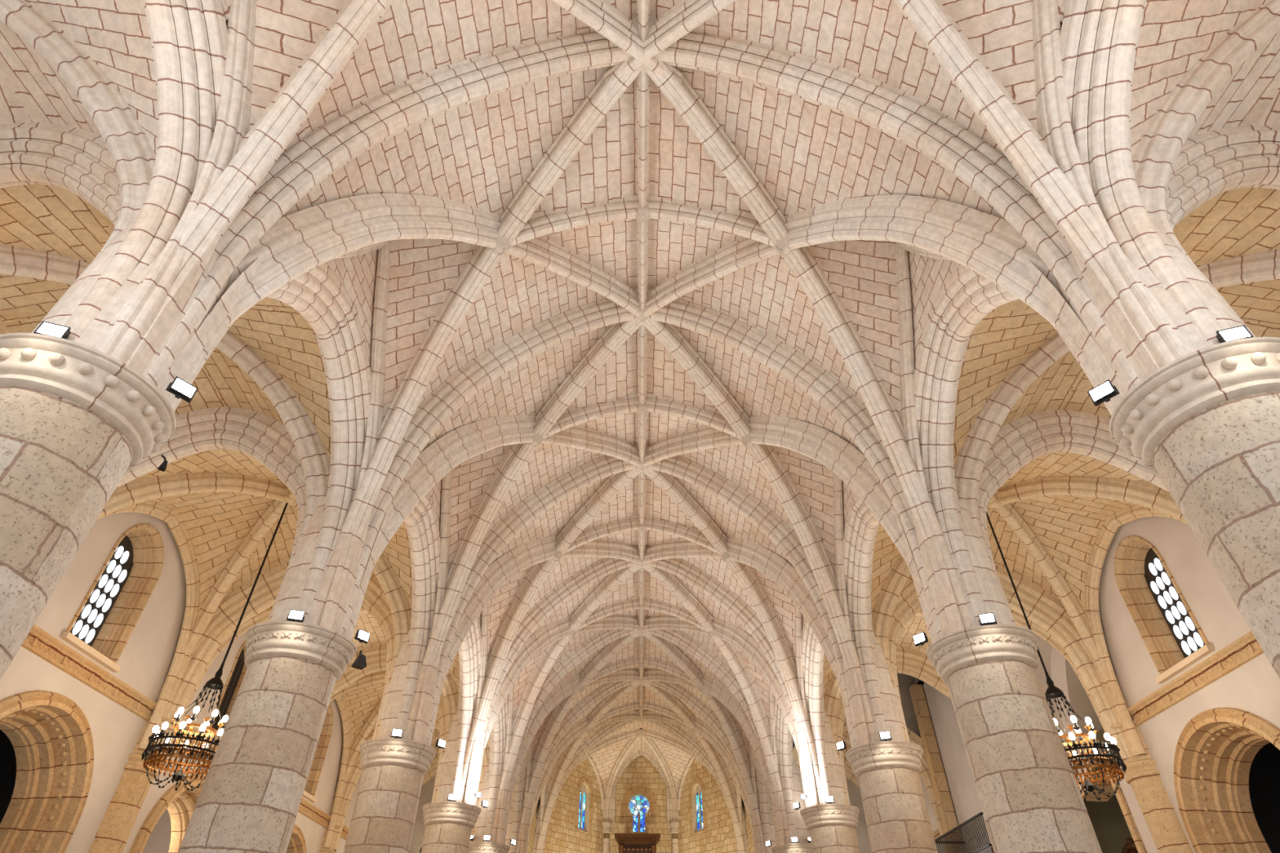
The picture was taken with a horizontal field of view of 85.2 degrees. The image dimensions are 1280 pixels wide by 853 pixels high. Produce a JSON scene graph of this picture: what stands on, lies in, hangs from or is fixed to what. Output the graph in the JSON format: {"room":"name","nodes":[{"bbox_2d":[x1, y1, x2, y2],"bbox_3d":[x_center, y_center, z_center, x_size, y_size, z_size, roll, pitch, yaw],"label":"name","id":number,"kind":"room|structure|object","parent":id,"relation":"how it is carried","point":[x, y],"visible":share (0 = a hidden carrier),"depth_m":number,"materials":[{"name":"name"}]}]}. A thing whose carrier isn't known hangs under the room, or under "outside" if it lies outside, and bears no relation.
{"room":"church","nodes":[
{"label":"church","id":0,"kind":"room"},
{"bbox_2d":[0,0,157,259],"bbox_3d":[-7.990,-3.564,6.332,5.736,5.106,4.590,0,-40,0],"label":"ceiling","id":1,"kind":"structure","parent":0,"point":[88,65],"depth_m":8.12,"materials":[{"name":"stone"}]},
{"bbox_2d":[88,715,177,852],"bbox_3d":[-10.431,8.119,13.993,0.600,8.800,1.200,0,-40,0],"label":"wall pier","id":2,"kind":"object","parent":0,"point":[112,836],"visible":0.44,"depth_m":14.09,"materials":[{"name":"stone"}]},
{"bbox_2d":[0,511,362,852],"bbox_3d":[-10.904,7.479,15.283,0.600,11.440,32.383,0,-40,0],"label":"wall","id":3,"kind":"structure","parent":0,"point":[145,661],"depth_m":14.38,"materials":[{"name":"white paint"}]},
{"bbox_2d":[0,690,93,852],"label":"archway","id":4,"kind":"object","parent":3,"relation":"in","point":[46,746],"depth_m":12.89,"materials":[{"name":"stone"}]},
{"bbox_2d":[21,624,156,720],"bbox_3d":[-10.557,4.658,13.264,0.154,0.360,4.747,0,-40,0],"label":"string course","id":5,"kind":"object","parent":3,"relation":"attached to","point":[37,642],"visible":0.82,"depth_m":13.26,"materials":[{"name":"stone"}]},
{"bbox_2d":[59,523,164,672],"bbox_3d":[-10.832,3.304,14.286,0.720,2.869,1.680,0,-40,0],"label":"window","id":6,"kind":"structure","parent":3,"relation":"in","point":[104,621],"depth_m":14.55,"materials":[{"name":"stone"}]},
{"bbox_2d":[129,773,205,852],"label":"archway","id":7,"kind":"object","parent":3,"relation":"in","point":[164,828],"depth_m":17.09,"materials":[{"name":"stone"}]},
{"bbox_2d":[205,640,247,740],"bbox_3d":[-10.830,6.917,18.549,0.720,2.869,1.680,0,-40,0],"label":"window","id":8,"kind":"structure","parent":3,"relation":"in","point":[234,680],"depth_m":18.80,"materials":[{"name":"stone"}]},
{"bbox_2d":[286,824,306,852],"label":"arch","id":9,"kind":"structure","parent":3,"relation":"in","point":[297,844],"depth_m":21.56,"materials":[{"name":"stone"}]},
{"bbox_2d":[297,798,331,828],"bbox_3d":[-10.555,11.883,21.789,0.154,0.360,4.747,0,-40,0],"label":"string course","id":10,"kind":"object","parent":3,"relation":"attached to","point":[306,809],"visible":0.52,"depth_m":22.50,"materials":[{"name":"stone"}]},
{"bbox_2d":[302,703,333,802],"bbox_3d":[-10.829,10.529,22.811,0.720,2.869,1.680,0,-40,0],"label":"window","id":11,"kind":"structure","parent":3,"relation":"in","point":[321,751],"depth_m":23.27,"materials":[{"name":"stone"}]},
{"bbox_2d":[0,184,511,852],"bbox_3d":[-7.986,6.905,18.683,5.736,5.106,28.038,0,-40,0],"label":"ceiling","id":12,"kind":"structure","parent":0,"point":[268,362],"depth_m":13.85,"materials":[{"name":"stone"}]},
{"bbox_2d":[141,502,288,791],"bbox_3d":[-7.992,3.955,13.860,1.335,5.835,1.335,0,-40,0],"label":"chandelier","id":13,"kind":"object","parent":12,"relation":"hanging from","point":[215,683],"visible":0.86,"depth_m":12.31,"materials":[{"name":"black metal"}]},
{"bbox_2d":[408,776,435,852],"bbox_3d":[-7.894,18.053,27.859,5.520,12.000,0.360,0,-40,0],"label":"wall","id":14,"kind":"structure","parent":0,"point":[427,789],"depth_m":29.07,"materials":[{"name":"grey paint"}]},
{"bbox_2d":[527,796,540,852],"bbox_3d":[-4.993,19.333,29.964,0.001,12.400,6.307,0,-40,0],"label":"wall","id":15,"kind":"structure","parent":0,"point":[532,828],"depth_m":32.34,"materials":[{"name":"stone"}]},
{"bbox_2d":[539,721,706,811],"bbox_3d":[0.044,20.047,36.570,10.496,8.253,4.938,0,-40,0],"label":"ceiling","id":16,"kind":"structure","parent":0,"point":[611,756],"depth_m":38.90,"materials":[{"name":"stone"}]},
{"bbox_2d":[543,755,737,852],"bbox_3d":[0.030,22.281,35.071,9.600,14.560,5.280,0,-40,0],"label":"wall","id":17,"kind":"structure","parent":0,"point":[562,837],"depth_m":37.30,"materials":[{"name":"stone"}]},
{"bbox_2d":[574,776,593,834],"bbox_3d":[-3.042,20.179,37.237,0.228,2.647,1.536,-22,-45,24],"label":"window","id":18,"kind":"structure","parent":17,"relation":"in","point":[584,780],"depth_m":37.22,"materials":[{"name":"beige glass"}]},
{"bbox_2d":[602,782,616,852],"bbox_3d":[-1.835,24.349,35.872,0.940,12.380,0.479,0,-40,0],"label":"wall","id":19,"kind":"structure","parent":17,"relation":"attached to","point":[609,815],"depth_m":38.23,"materials":[{"name":"stone"}]},
{"bbox_2d":[621,786,657,831],"bbox_3d":[-0.050,21.335,38.752,1.992,2.382,0.408,0,-40,0],"label":"window","id":20,"kind":"structure","parent":17,"relation":"in","point":[638,805],"depth_m":38.88,"materials":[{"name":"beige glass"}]},
{"bbox_2d":[666,782,678,852],"bbox_3d":[1.885,24.363,35.858,0.940,12.380,0.479,0,-40,0],"label":"wall","id":21,"kind":"structure","parent":17,"relation":"attached to","point":[672,815],"depth_m":38.24,"materials":[{"name":"stone"}]},
{"bbox_2d":[688,777,706,835],"bbox_3d":[3.132,20.203,37.215,0.228,2.647,1.536,22,-45,-23],"label":"window","id":22,"kind":"structure","parent":17,"relation":"in","point":[697,780],"depth_m":37.20,"materials":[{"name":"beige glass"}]},
{"bbox_2d":[526,682,754,852],"bbox_3d":[0.043,16.511,32.517,10.818,8.412,5.970,0,-40,0],"label":"ceiling","id":23,"kind":"structure","parent":0,"point":[659,704],"depth_m":33.73,"materials":[{"name":"stone"}]},
{"bbox_2d":[502,617,777,845],"bbox_3d":[0.041,11.094,26.117,10.488,8.400,1.000,0,-40,0],"label":"arch","id":24,"kind":"object","parent":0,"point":[604,637],"visible":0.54,"depth_m":27.35,"materials":[{"name":"stone"}]},
{"bbox_2d":[474,564,807,845],"bbox_3d":[0.040,9.286,23.992,10.818,8.412,5.970,0,-40,0],"label":"ceiling","id":25,"kind":"structure","parent":0,"point":[615,601],"depth_m":25.17,"materials":[{"name":"stone"}]},
{"bbox_2d":[504,632,777,852],"bbox_3d":[0.041,12.898,28.255,10.818,8.412,5.970,0,-40,0],"label":"ceiling","id":26,"kind":"structure","parent":0,"point":[619,660],"depth_m":29.45,"materials":[{"name":"stone"}]},
{"bbox_2d":[425,444,856,746],"bbox_3d":[0.038,3.869,17.592,10.488,8.400,1.000,0,-40,0],"label":"arch","id":27,"kind":"object","parent":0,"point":[519,517],"visible":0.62,"depth_m":18.62,"materials":[{"name":"stone"}]},
{"bbox_2d":[427,467,854,807],"bbox_3d":[0.039,5.673,19.730,10.818,8.412,5.970,0,-40,0],"label":"ceiling","id":28,"kind":"structure","parent":0,"point":[611,516],"depth_m":20.91,"materials":[{"name":"stone"}]},
{"bbox_2d":[345,318,937,746],"bbox_3d":[0.037,2.061,15.468,10.818,8.412,5.970,0,-40,0],"label":"ceiling","id":29,"kind":"structure","parent":0,"point":[610,390],"depth_m":16.62,"materials":[{"name":"stone"}]},
{"bbox_2d":[159,59,1126,635],"bbox_3d":[0.036,-1.552,11.206,10.818,8.412,5.970,0,-40,0],"label":"ceiling","id":30,"kind":"structure","parent":0,"point":[808,225],"depth_m":12.26,"materials":[{"name":"stone"}]},
{"bbox_2d":[93,0,1192,378],"bbox_3d":[0.035,-4.804,7.369,10.799,8.412,5.679,0,-40,0],"label":"ceiling","id":31,"kind":"structure","parent":0,"point":[994,68],"depth_m":8.45,"materials":[{"name":"stone"}]},
{"bbox_2d":[741,796,754,852],"bbox_3d":[5.039,19.371,29.928,0.001,12.400,6.307,0,-40,0],"label":"wall","id":32,"kind":"structure","parent":0,"point":[748,830],"depth_m":32.49,"materials":[{"name":"stone"}]},
{"bbox_2d":[792,672,920,748],"bbox_3d":[8.050,11.158,25.997,5.700,7.800,0.001,0,-40,0],"label":"wall","id":33,"kind":"structure","parent":0,"point":[905,682],"depth_m":26.54,"materials":[{"name":"grey paint"}]},
{"bbox_2d":[846,778,871,852],"bbox_3d":[7.934,18.114,27.803,5.520,12.000,0.360,0,-40,0],"label":"wall","id":34,"kind":"structure","parent":0,"point":[854,791],"depth_m":29.04,"materials":[{"name":"grey paint"}]},
{"bbox_2d":[823,186,1279,804],"bbox_3d":[8.045,3.354,14.364,5.736,5.106,16.863,0,-40,0],"label":"ceiling","id":35,"kind":"structure","parent":0,"point":[1016,365],"depth_m":13.25,"materials":[{"name":"stone"}]},
{"bbox_2d":[986,511,1126,801],"bbox_3d":[7.728,4.079,13.749,1.335,5.835,1.335,15,-43,-17],"label":"chandelier","id":36,"kind":"object","parent":35,"relation":"hanging from","point":[1052,691],"visible":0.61,"depth_m":12.19,"materials":[{"name":"black metal"}]},
{"bbox_2d":[913,516,1279,852],"bbox_3d":[10.942,6.647,15.982,0.600,13.840,32.383,0,-40,0],"label":"wall","id":37,"kind":"structure","parent":0,"point":[1253,687],"depth_m":14.33,"materials":[{"name":"white paint"}]},
{"bbox_2d":[934,812,994,852],"bbox_3d":[10.084,12.578,20.828,1.105,0.985,4.322,0,-40,0],"label":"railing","id":38,"kind":"object","parent":37,"relation":"attached to","point":[990,850],"visible":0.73,"depth_m":20.31,"materials":[{"name":"black metal"}]},
{"bbox_2d":[1050,646,1112,773],"bbox_3d":[11.607,6.832,17.638,0.720,3.457,3.048,0,-40,0],"label":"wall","id":39,"kind":"structure","parent":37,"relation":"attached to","point":[1064,677],"depth_m":18.32,"materials":[{"name":"white paint"}]},
{"bbox_2d":[1080,728,1146,852],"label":"door","id":40,"kind":"structure","parent":37,"relation":"in","point":[1112,820],"depth_m":18.69,"materials":[{"name":"green paint"}]},
{"bbox_2d":[1114,535,1215,683],"bbox_3d":[10.888,3.589,14.447,0.720,2.869,1.680,0,-40,0],"label":"window","id":41,"kind":"structure","parent":37,"relation":"in","point":[1171,634],"depth_m":14.72,"materials":[{"name":"stone"}]},
{"bbox_2d":[1127,631,1263,726],"bbox_3d":[10.596,4.739,13.189,0.154,0.360,4.747,0,-40,0],"label":"string course","id":42,"kind":"object","parent":37,"relation":"attached to","point":[1246,648],"visible":0.85,"depth_m":13.20,"materials":[{"name":"stone"}]},
{"bbox_2d":[1173,707,1279,852],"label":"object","id":43,"kind":"structure","parent":37,"relation":"in","point":[1227,760],"depth_m":13.28,"materials":[{"name":"stone"}]},
{"bbox_2d":[1105,720,1192,852],"bbox_3d":[10.449,8.199,13.919,0.600,8.800,1.200,0,-40,0],"label":"wall pier","id":44,"kind":"object","parent":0,"point":[1167,833],"visible":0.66,"depth_m":14.11,"materials":[{"name":"stone"}]},
{"bbox_2d":[1129,0,1279,262],"bbox_3d":[8.042,-3.503,6.274,5.736,5.106,4.590,0,-40,0],"label":"ceiling","id":45,"kind":"structure","parent":0,"point":[1201,66],"depth_m":8.07,"materials":[{"name":"stone"}]},
{"label":"floor","id":46,"kind":"structure","parent":0,"visible":0},
{"bbox_2d":[0,332,176,679],"bbox_3d":[-5.209,1.991,4.537,1.916,5.974,1.916,0,-40,0],"label":"column","id":47,"kind":"structure","parent":46,"relation":"on","point":[75,418],"depth_m":5.69,"materials":[{"name":"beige stone"}]},
{"bbox_2d":[33,320,71,339],"bbox_3d":[-5.085,-0.799,6.031,0.223,0.169,0.088,13,-42,-15],"label":"floodlight","id":48,"kind":"object","parent":47,"relation":"on","point":[47,328],"visible":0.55,"depth_m":6.01,"materials":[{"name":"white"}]},
{"bbox_2d":[0,122,121,226],"bbox_3d":[-7.990,-2.014,7.933,6.024,4.800,0.751,0,-40,0],"label":"arch","id":49,"kind":"object","parent":47,"relation":"on","point":[77,161],"visible":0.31,"depth_m":8.86,"materials":[{"name":"stone"}]},
{"bbox_2d":[31,220,231,389],"bbox_3d":[-5.184,-1.637,7.612,1.164,3.552,1.164,0,-40,0],"label":"vault springer","id":50,"kind":"object","parent":47,"relation":"on","point":[66,305],"visible":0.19,"depth_m":6.67,"materials":[{"name":"stone"}]},
{"bbox_2d":[63,0,231,342],"bbox_3d":[-5.074,-3.427,6.215,0.680,4.764,4.758,0,-40,0],"label":"arch","id":51,"kind":"object","parent":47,"relation":"on","point":[188,37],"visible":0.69,"depth_m":7.44,"materials":[{"name":"stone"}]},
{"bbox_2d":[165,376,197,403],"bbox_3d":[-4.326,-0.338,6.568,0.088,0.169,0.223,-25,-46,27],"label":"floodlight","id":52,"kind":"object","parent":47,"relation":"on","point":[180,388],"visible":1,"depth_m":6.54,"materials":[{"name":"black"}]},
{"bbox_2d":[266,262,371,622],"bbox_3d":[-5.073,-0.183,10.042,0.680,4.764,5.898,0,-40,0],"label":"arch","id":53,"kind":"object","parent":47,"relation":"on","point":[318,295],"visible":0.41,"depth_m":11.46,"materials":[{"name":"stone"}]},
{"bbox_2d":[145,15,1140,390],"bbox_3d":[0.035,-3.357,9.068,10.488,8.400,1.000,0,-40,0],"label":"arch","id":54,"kind":"object","parent":47,"relation":"on","point":[400,107],"visible":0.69,"depth_m":9.63,"materials":[{"name":"stone"}]},
{"bbox_2d":[177,621,356,852],"bbox_3d":[-5.208,5.604,8.799,1.916,5.974,1.916,0,-40,0],"label":"column","id":55,"kind":"structure","parent":46,"relation":"on","point":[249,800],"depth_m":9.38,"materials":[{"name":"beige stone"}]},
{"bbox_2d":[115,406,306,562],"bbox_3d":[-7.989,1.598,12.195,6.024,4.800,0.751,0,-40,0],"label":"arch","id":56,"kind":"object","parent":55,"relation":"on","point":[259,436],"visible":0.35,"depth_m":13.07,"materials":[{"name":"stone"}]},
{"bbox_2d":[267,492,368,635],"bbox_3d":[-5.183,1.975,11.875,1.164,3.552,1.164,0,-40,0],"label":"vault springer","id":57,"kind":"object","parent":55,"relation":"on","point":[293,582],"visible":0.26,"depth_m":10.92,"materials":[{"name":"stone"}]},
{"bbox_2d":[340,288,942,639],"bbox_3d":[0.037,0.256,13.330,10.488,8.400,1.000,0,-40,0],"label":"arch","id":58,"kind":"object","parent":55,"relation":"on","point":[454,392],"visible":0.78,"depth_m":14.15,"materials":[{"name":"stone"}]},
{"bbox_2d":[342,738,436,852],"bbox_3d":[-5.207,9.217,13.061,1.916,5.974,1.916,0,-40,0],"label":"column","id":59,"kind":"structure","parent":46,"relation":"on","point":[384,815],"depth_m":13.99,"materials":[{"name":"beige stone"}]},
{"bbox_2d":[156,561,394,754],"bbox_3d":[-7.987,5.211,16.457,6.024,4.800,0.751,0,-40,0],"label":"arch","id":60,"kind":"object","parent":59,"relation":"on","point":[224,620],"visible":0.3,"depth_m":16.75,"materials":[{"name":"stone"}]},
{"bbox_2d":[372,626,439,743],"bbox_3d":[-5.182,5.588,16.137,1.164,3.552,1.164,0,-40,0],"label":"vault springer","id":61,"kind":"object","parent":59,"relation":"on","point":[393,693],"visible":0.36,"depth_m":15.18,"materials":[{"name":"stone"}]},
{"bbox_2d":[394,492,440,739],"bbox_3d":[-5.072,3.429,14.304,0.680,4.764,5.898,0,-40,0],"label":"arch","id":62,"kind":"object","parent":59,"relation":"on","point":[422,527],"visible":0.41,"depth_m":15.87,"materials":[{"name":"stone"}]},
{"bbox_2d":[421,801,481,852],"bbox_3d":[-5.205,12.829,17.323,1.916,5.974,1.916,0,-40,0],"label":"column","id":63,"kind":"structure","parent":46,"relation":"on","point":[449,826],"depth_m":18.52,"materials":[{"name":"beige stone"}]},
{"bbox_2d":[331,644,445,794],"bbox_3d":[-7.986,8.824,20.719,6.024,4.800,0.751,0,-40,0],"label":"arch","id":64,"kind":"object","parent":63,"relation":"on","point":[375,655],"visible":0.18,"depth_m":21.57,"materials":[{"name":"stone"}]},
{"bbox_2d":[431,706,481,803],"bbox_3d":[-5.180,9.200,20.399,1.164,3.552,1.164,0,-40,0],"label":"vault springer","id":65,"kind":"object","parent":63,"relation":"on","point":[445,771],"visible":0.34,"depth_m":19.45,"materials":[{"name":"stone"}]},
{"bbox_2d":[449,617,481,802],"bbox_3d":[-5.071,7.042,18.566,0.680,4.764,5.898,0,-40,0],"label":"arch","id":66,"kind":"object","parent":63,"relation":"on","point":[469,651],"visible":0.3,"depth_m":20.19,"materials":[{"name":"stone"}]},
{"bbox_2d":[484,696,508,842],"bbox_3d":[-5.069,10.655,22.828,0.680,4.764,5.898,0,-40,0],"label":"arch","id":67,"kind":"object","parent":63,"relation":"on","point":[498,734],"visible":0.3,"depth_m":24.46,"materials":[{"name":"stone"}]},
{"bbox_2d":[472,546,808,807],"bbox_3d":[0.039,7.481,21.855,10.488,8.400,1.000,0,-40,0],"label":"arch","id":68,"kind":"object","parent":63,"relation":"on","point":[722,595],"visible":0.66,"depth_m":23.00,"materials":[{"name":"stone"}]},
{"bbox_2d":[468,841,510,852],"bbox_3d":[-5.204,16.442,21.585,1.916,5.974,1.916,0,-40,0],"label":"column","id":69,"kind":"structure","parent":46,"relation":"on","point":[478,846],"depth_m":22.91,"materials":[{"name":"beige stone"}]},
{"bbox_2d":[330,713,439,851],"bbox_3d":[-7.984,12.436,24.981,6.024,4.800,0.751,0,-40,0],"label":"arch","id":70,"kind":"object","parent":69,"relation":"on","point":[356,771],"visible":0.2,"depth_m":24.51,"materials":[{"name":"stone"}]},
{"bbox_2d":[470,760,509,843],"bbox_3d":[-5.179,12.813,24.661,1.164,3.552,1.164,0,-40,0],"label":"vault springer","id":71,"kind":"object","parent":69,"relation":"on","point":[481,824],"visible":0.28,"depth_m":23.64,"materials":[{"name":"stone"}]},
{"bbox_2d":[510,750,528,852],"bbox_3d":[-5.068,14.267,27.090,0.680,4.764,5.898,0,-40,0],"label":"arch","id":72,"kind":"object","parent":69,"relation":"on","point":[517,793],"visible":0.27,"depth_m":28.72,"materials":[{"name":"stone"}]},
{"bbox_2d":[614,833,660,852],"bbox_3d":[-0.153,24.974,33.857,2.400,8.871,1.370,0,-40,0],"label":"altar retable","id":73,"kind":"object","parent":46,"relation":"on","point":[628,842],"visible":1,"depth_m":36.16,"materials":[{"name":"brown wood"}]},
{"bbox_2d":[771,844,812,852],"bbox_3d":[5.212,16.482,21.548,1.916,5.974,1.916,0,-40,0],"label":"column","id":74,"kind":"structure","parent":46,"relation":"on","point":[787,848],"depth_m":22.88,"materials":[{"name":"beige stone"}]},
{"bbox_2d":[754,752,770,852],"bbox_3d":[5.132,14.306,27.054,0.680,4.764,5.898,0,-40,0],"label":"arch","id":75,"kind":"object","parent":74,"relation":"on","point":[763,794],"visible":0.23,"depth_m":28.69,"materials":[{"name":"stone"}]},
{"bbox_2d":[773,697,796,844],"bbox_3d":[5.130,10.694,22.792,0.680,4.764,5.898,0,-40,0],"label":"arch","id":76,"kind":"object","parent":74,"relation":"on","point":[784,736],"visible":0.23,"depth_m":24.43,"materials":[{"name":"stone"}]},
{"bbox_2d":[773,756,811,845],"bbox_3d":[5.237,12.853,24.624,1.164,3.552,1.164,0,-40,0],"label":"vault springer","id":77,"kind":"object","parent":74,"relation":"on","point":[802,833],"visible":0.34,"depth_m":23.71,"materials":[{"name":"stone"}]},
{"bbox_2d":[792,715,947,852],"bbox_3d":[8.047,12.498,24.924,6.024,4.800,0.751,0,-40,0],"label":"arch","id":78,"kind":"object","parent":74,"relation":"on","point":[913,738],"visible":0.11,"depth_m":24.85,"materials":[{"name":"stone"}]},
{"bbox_2d":[800,804,859,852],"bbox_3d":[5.211,12.869,17.286,1.916,5.974,1.916,0,-40,0],"label":"column","id":79,"kind":"structure","parent":46,"relation":"on","point":[832,828],"depth_m":18.49,"materials":[{"name":"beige stone"}]},
{"bbox_2d":[800,708,850,805],"bbox_3d":[5.235,9.240,20.362,1.164,3.552,1.164,0,-40,0],"label":"vault springer","id":80,"kind":"object","parent":79,"relation":"on","point":[837,776],"visible":0.34,"depth_m":19.41,"materials":[{"name":"stone"}]},
{"bbox_2d":[836,646,951,804],"bbox_3d":[8.046,8.885,20.662,6.024,4.800,0.751,0,-40,0],"label":"arch","id":81,"kind":"object","parent":79,"relation":"on","point":[913,663],"visible":0.17,"depth_m":21.55,"materials":[{"name":"stone"}]},
{"bbox_2d":[845,741,937,852],"bbox_3d":[5.209,9.257,13.024,1.916,5.974,1.916,0,-40,0],"label":"column","id":82,"kind":"structure","parent":46,"relation":"on","point":[897,818],"depth_m":13.96,"materials":[{"name":"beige stone"}]},
{"bbox_2d":[801,617,831,804],"bbox_3d":[5.129,7.081,18.530,0.680,4.764,5.898,0,-40,0],"label":"arch","id":83,"kind":"object","parent":82,"relation":"on","point":[812,652],"visible":0.33,"depth_m":20.15,"materials":[{"name":"stone"}]},
{"bbox_2d":[843,493,888,742],"bbox_3d":[5.128,3.469,14.268,0.680,4.764,5.898,0,-40,0],"label":"arch","id":84,"kind":"object","parent":82,"relation":"on","point":[861,527],"visible":0.32,"depth_m":15.84,"materials":[{"name":"stone"}]},
{"bbox_2d":[842,628,910,746],"bbox_3d":[5.234,5.628,16.100,1.164,3.552,1.164,0,-40,0],"label":"vault springer","id":85,"kind":"object","parent":82,"relation":"on","point":[889,695],"visible":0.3,"depth_m":15.15,"materials":[{"name":"stone"}]},
{"bbox_2d":[888,564,1131,759],"bbox_3d":[8.045,5.272,16.400,6.024,4.800,0.751,0,-40,0],"label":"arch","id":86,"kind":"object","parent":82,"relation":"on","point":[1040,606],"visible":0.41,"depth_m":16.65,"materials":[{"name":"stone"}]},
{"bbox_2d":[925,624,1102,852],"bbox_3d":[5.208,5.644,8.762,1.916,5.974,1.916,0,-40,0],"label":"column","id":87,"kind":"structure","parent":46,"relation":"on","point":[1031,801],"depth_m":9.36,"materials":[{"name":"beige stone"}]},
{"bbox_2d":[915,493,1016,638],"bbox_3d":[5.233,2.015,11.838,1.164,3.552,1.164,0,-40,0],"label":"vault springer","id":88,"kind":"object","parent":87,"relation":"on","point":[993,593],"visible":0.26,"depth_m":10.88,"materials":[{"name":"stone"}]},
{"bbox_2d":[913,264,1019,626],"bbox_3d":[5.127,-0.144,10.006,0.680,4.764,5.898,0,-40,0],"label":"arch","id":89,"kind":"object","parent":87,"relation":"on","point":[966,296],"visible":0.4,"depth_m":11.43,"materials":[{"name":"stone"}]},
{"bbox_2d":[977,613,996,626],"bbox_3d":[5.115,2.853,10.257,0.223,0.169,0.088,-13,-42,15],"label":"floodlight","id":90,"kind":"object","parent":87,"relation":"on","point":[988,619],"visible":0.98,"depth_m":10.23,"materials":[{"name":"black"}]},
{"bbox_2d":[977,409,1169,566],"bbox_3d":[8.043,1.660,12.138,6.024,4.800,0.751,0,-40,0],"label":"arch","id":91,"kind":"object","parent":87,"relation":"on","point":[1027,438],"visible":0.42,"depth_m":13.01,"materials":[{"name":"stone"}]},
{"bbox_2d":[1109,337,1279,679],"bbox_3d":[5.207,2.031,4.500,1.916,5.974,1.916,0,-40,0],"label":"column","id":92,"kind":"structure","parent":46,"relation":"on","point":[1206,422],"depth_m":5.68,"materials":[{"name":"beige stone"}]},
{"bbox_2d":[1087,379,1119,406],"bbox_3d":[4.356,-0.305,6.538,0.088,0.169,0.223,25,-46,-26],"label":"floodlight","id":93,"kind":"object","parent":92,"relation":"on","point":[1104,392],"visible":1,"depth_m":6.51,"materials":[{"name":"black"}]},
{"bbox_2d":[1057,0,1223,346],"bbox_3d":[5.125,-3.388,6.178,0.680,4.764,4.758,0,-40,0],"label":"arch","id":94,"kind":"object","parent":92,"relation":"on","point":[1099,38],"visible":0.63,"depth_m":7.40,"materials":[{"name":"stone"}]},
{"bbox_2d":[1053,222,1255,392],"bbox_3d":[5.231,-1.597,7.575,1.164,3.552,1.164,0,-40,0],"label":"vault springer","id":95,"kind":"object","parent":92,"relation":"on","point":[1227,317],"visible":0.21,"depth_m":6.63,"materials":[{"name":"stone"}]},
{"bbox_2d":[1166,124,1279,230],"bbox_3d":[8.042,-1.953,7.876,6.024,4.800,0.751,0,-40,0],"label":"arch","id":96,"kind":"object","parent":92,"relation":"on","point":[1209,164],"visible":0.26,"depth_m":8.78,"materials":[{"name":"stone"}]},
{"bbox_2d":[1216,324,1253,342],"bbox_3d":[5.114,-0.760,5.995,0.223,0.169,0.088,-13,-42,15],"label":"floodlight","id":97,"kind":"object","parent":92,"relation":"on","point":[1238,332],"visible":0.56,"depth_m":5.98,"materials":[{"name":"black"}]},
{"bbox_3d":[10.451,15.424,22.443,0.600,8.800,1.200,0,-40,0],"label":"wall pier","id":98,"kind":"object","parent":46,"relation":"on","visible":0},
{"bbox_2d":[909,684,964,852],"bbox_3d":[10.424,11.970,24.616,0.360,5.520,0.432,0,-40,0],"label":"pilaster","id":99,"kind":"object","parent":98,"relation":"attached to","point":[948,818],"visible":1,"depth_m":24.52,"materials":[{"name":"stone"}]},
{"bbox_3d":[-5.203,20.055,25.847,1.916,5.974,1.916,0,-40,0],"label":"column","id":100,"kind":"structure","parent":46,"relation":"on","visible":0},
{"bbox_2d":[422,753,438,786],"bbox_3d":[-7.983,16.049,29.244,6.024,4.800,0.751,0,-40,0],"label":"arch","id":101,"kind":"object","parent":100,"relation":"on","point":[431,772],"visible":0.1,"depth_m":30.00,"materials":[{"name":"stone"}]},
{"bbox_2d":[505,797,528,852],"bbox_3d":[-5.178,16.426,28.923,1.164,3.552,1.164,0,-40,0],"label":"vault springer","id":102,"kind":"object","parent":100,"relation":"on","point":[508,833],"visible":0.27,"depth_m":28.24,"materials":[{"name":"stone"}]},
{"bbox_2d":[525,669,755,852],"bbox_3d":[0.042,14.706,30.379,10.488,8.400,1.000,0,-40,0],"label":"arch","id":103,"kind":"object","parent":100,"relation":"on","point":[604,690],"visible":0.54,"depth_m":31.67,"materials":[{"name":"stone"}]},
{"bbox_3d":[5.213,20.094,25.810,1.916,5.974,1.916,0,-40,0],"label":"column","id":104,"kind":"structure","parent":46,"relation":"on","visible":0},
{"bbox_2d":[753,798,776,852],"bbox_3d":[5.238,16.466,28.886,1.164,3.552,1.164,0,-40,0],"label":"vault springer","id":105,"kind":"object","parent":104,"relation":"on","point":[772,837],"visible":0.16,"depth_m":28.22,"materials":[{"name":"stone"}]},
{"bbox_2d":[843,755,860,788],"bbox_3d":[8.049,16.110,29.186,6.024,4.800,0.751,0,-40,0],"label":"arch","id":106,"kind":"object","parent":104,"relation":"on","point":[850,774],"visible":0.04,"depth_m":29.95,"materials":[{"name":"stone"}]},
{"bbox_3d":[-5.201,23.667,30.110,1.916,5.974,1.916,0,-40,0],"label":"column","id":107,"kind":"structure","parent":46,"relation":"on","visible":0},
{"bbox_2d":[542,709,738,852],"bbox_3d":[0.043,18.319,34.641,10.488,8.400,1.000,0,-40,0],"label":"arch","id":108,"kind":"object","parent":107,"relation":"on","point":[605,731],"visible":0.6,"depth_m":35.99,"materials":[{"name":"stone"}]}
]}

